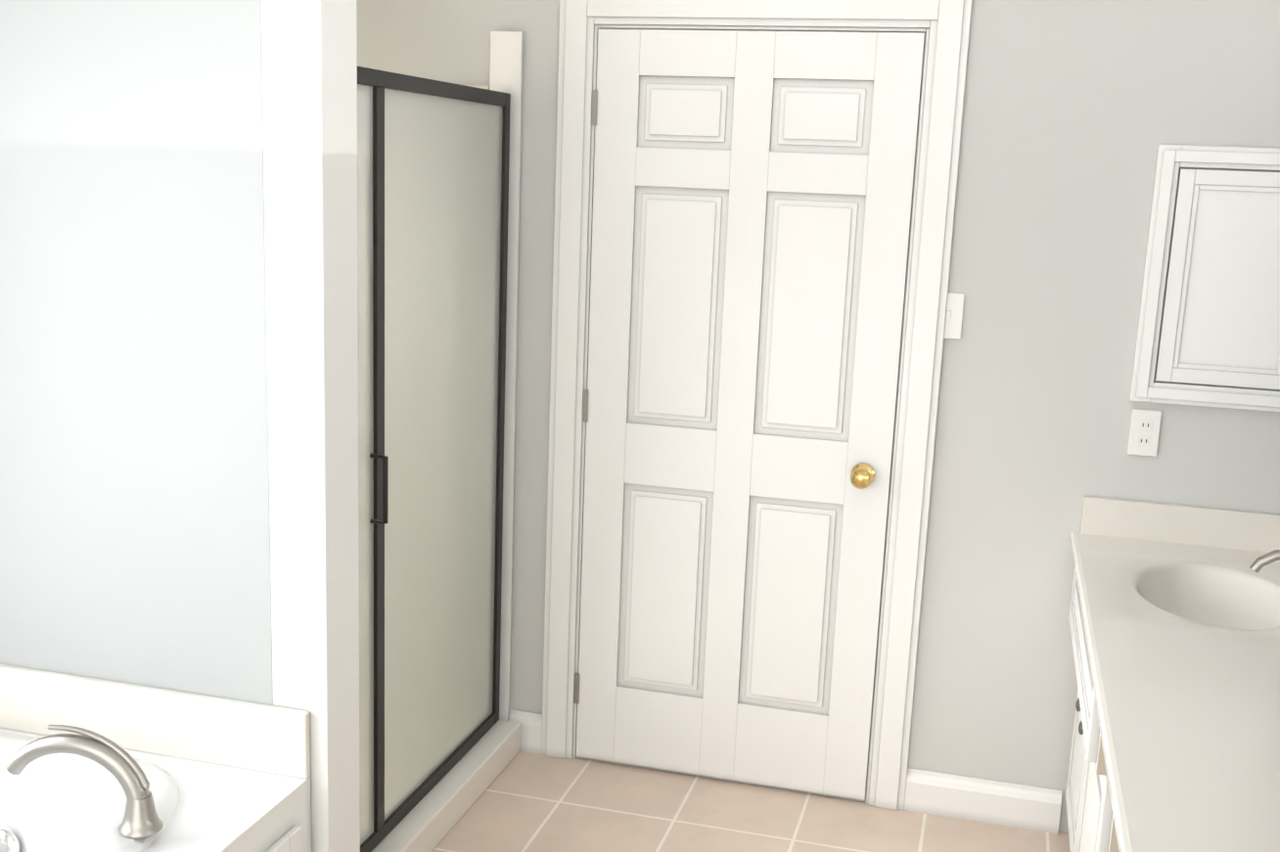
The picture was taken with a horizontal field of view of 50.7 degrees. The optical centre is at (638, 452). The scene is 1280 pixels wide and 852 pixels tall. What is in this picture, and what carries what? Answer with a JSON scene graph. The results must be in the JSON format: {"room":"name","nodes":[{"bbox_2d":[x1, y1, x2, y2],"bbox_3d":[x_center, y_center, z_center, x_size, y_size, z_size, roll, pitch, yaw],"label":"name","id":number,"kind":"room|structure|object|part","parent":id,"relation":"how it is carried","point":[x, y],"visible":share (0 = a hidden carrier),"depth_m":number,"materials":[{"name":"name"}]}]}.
{"room":"bathroom","nodes":[
{"label":"bathroom","id":0,"kind":"room"},
{"bbox_2d":[0,0,273,705],"bbox_3d":[-1.218,-0.025,2.817,1.068,2.190,0.120,5,12,15],"label":"wall","id":1,"kind":"structure","parent":0,"point":[134,516],"depth_m":2.65,"materials":[{"name":"grey paint"}]},
{"bbox_2d":[260,0,360,851],"bbox_3d":[-0.632,-0.246,2.620,0.122,2.748,0.140,5,12,15],"label":"wall","id":2,"kind":"structure","parent":0,"point":[309,90],"depth_m":2.59,"materials":[{"name":"white paint"}]},
{"bbox_2d":[431,751,1070,851],"bbox_3d":[-0.581,1.435,1.548,3.502,0.100,5.290,5,12,15],"label":"floor","id":3,"kind":"structure","parent":0,"point":[529,802],"depth_m":3.62,"materials":[{"name":"tile"}]},
{"bbox_2d":[0,664,311,851],"bbox_3d":[-1.447,0.904,2.017,1.197,0.682,1.858,5,12,15],"label":"bathtub","id":4,"kind":"object","parent":3,"relation":"on","point":[87,764],"visible":1,"depth_m":2.69,"materials":[{"name":"white ceramic"}]},
{"bbox_2d":[4,725,163,838],"bbox_3d":[-0.998,0.580,2.442,0.281,0.188,0.094,5,12,15],"label":"faucet","id":5,"kind":"object","parent":4,"relation":"on","point":[140,819],"depth_m":2.42,"materials":[{"name":"silver metal"}]},
{"bbox_3d":[-0.743,0.941,2.489,0.016,0.320,0.470,5,12,15],"label":"access panel","id":6,"kind":"part","parent":4,"relation":"part of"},
{"bbox_2d":[356,31,523,851],"bbox_3d":[-0.519,-0.019,3.288,0.135,2.040,1.094,5,12,15],"label":"shower enclosure","id":7,"kind":"object","parent":3,"relation":"on","point":[438,171],"visible":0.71,"depth_m":3.37,"materials":[{"name":"white glass"}]},
{"bbox_3d":[-0.577,0.083,3.010,0.041,0.162,0.012,5,12,15],"label":"handle","id":8,"kind":"part","parent":7,"relation":"part of","materials":[{"name":"brown metal"}]},
{"bbox_2d":[1065,496,1279,851],"bbox_3d":[0.993,0.835,2.155,0.578,0.948,2.784,5,12,15],"label":"bathroom vanity","id":9,"kind":"object","parent":3,"relation":"on","point":[1174,617],"visible":1,"depth_m":2.60,"materials":[{"name":"beige"}]},
{"bbox_2d":[1248,548,1279,616],"bbox_3d":[1.408,0.266,2.929,0.160,0.118,0.309,5,12,15],"label":"faucet","id":10,"kind":"object","parent":9,"relation":"on","point":[1272,586],"depth_m":2.94,"materials":[{"name":"silver metal"}]},
{"bbox_2d":[356,0,1279,833],"bbox_3d":[0.153,-0.439,3.689,3.502,2.750,0.150,5,12,15],"label":"wall","id":11,"kind":"structure","parent":0,"point":[1076,114],"depth_m":3.42,"materials":[{"name":"grey paint"}]},
{"bbox_2d":[508,709,542,754],"bbox_3d":[-0.331,0.824,3.985,0.106,0.120,0.014,5,12,15],"label":"baseboard","id":12,"kind":"structure","parent":11,"relation":"attached to","point":[530,730],"depth_m":3.98,"materials":[{"name":"white wood"}]},
{"bbox_2d":[541,0,972,810],"bbox_3d":[0.254,-0.113,3.599,1.053,2.157,0.086,5,12,15],"label":"door frame","id":13,"kind":"structure","parent":11,"relation":"in","point":[944,25],"depth_m":3.56,"materials":[{"name":"white wood"}]},
{"bbox_2d":[573,29,924,800],"bbox_3d":[0.256,-0.074,3.642,0.849,2.038,0.016,5,12,15],"label":"door","id":14,"kind":"structure","parent":13,"relation":"attached to","point":[752,202],"depth_m":3.62,"materials":[{"name":"white wood"}]},
{"bbox_3d":[-0.148,-0.114,3.741,0.014,1.720,0.005,5,12,15],"label":"door hinges","id":15,"kind":"part","parent":14,"relation":"part of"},
{"bbox_3d":[0.583,0.065,3.535,0.062,0.062,0.072,5,12,15],"label":"knob","id":16,"kind":"part","parent":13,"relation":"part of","materials":[{"name":"gold metal"}]},
{"bbox_2d":[943,292,964,339],"bbox_3d":[0.789,-0.347,3.440,0.070,0.116,0.016,5,12,15],"label":"light switch","id":17,"kind":"object","parent":11,"relation":"attached to","point":[954,315],"visible":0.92,"depth_m":3.44,"materials":[{"name":"white plastic"}]},
{"bbox_2d":[903,768,1062,834],"bbox_3d":[0.913,0.941,3.661,0.438,0.120,0.014,5,12,15],"label":"baseboard","id":18,"kind":"structure","parent":11,"relation":"attached to","point":[993,802],"depth_m":3.65,"materials":[{"name":"white wood"}]},
{"bbox_2d":[1127,409,1162,457],"bbox_3d":[1.262,-0.048,3.371,0.070,0.116,0.008,5,12,15],"label":"electrical outlet","id":19,"kind":"object","parent":11,"relation":"attached to","point":[1144,432],"visible":1,"depth_m":3.37,"materials":[{"name":"white plastic"}]},
{"bbox_2d":[1129,144,1279,411],"bbox_3d":[1.438,-0.413,3.242,0.427,0.620,0.024,5,12,15],"label":"medicine cabinet","id":20,"kind":"object","parent":11,"relation":"attached to","point":[1220,323],"visible":1,"depth_m":3.26,"materials":[{"name":"white wood"}]},
{"bbox_3d":[1.442,-0.413,3.242,0.327,0.512,0.019,5,12,15],"label":"door","id":21,"kind":"part","parent":20,"relation":"part of","materials":[{"name":"white wood"}]},
{"bbox_3d":[-2.141,-0.110,1.678,0.150,2.750,4.990,5,12,15],"label":"wall","id":22,"kind":"structure","parent":0,"visible":0},
{"bbox_2d":[465,85,489,90],"bbox_3d":[-1.075,-0.149,3.413,1.023,2.200,1.126,5,12,15],"label":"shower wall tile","id":23,"kind":"structure","parent":22,"relation":"attached to","point":[482,87],"depth_m":3.65,"materials":[{"name":"beige tile"}]}
]}

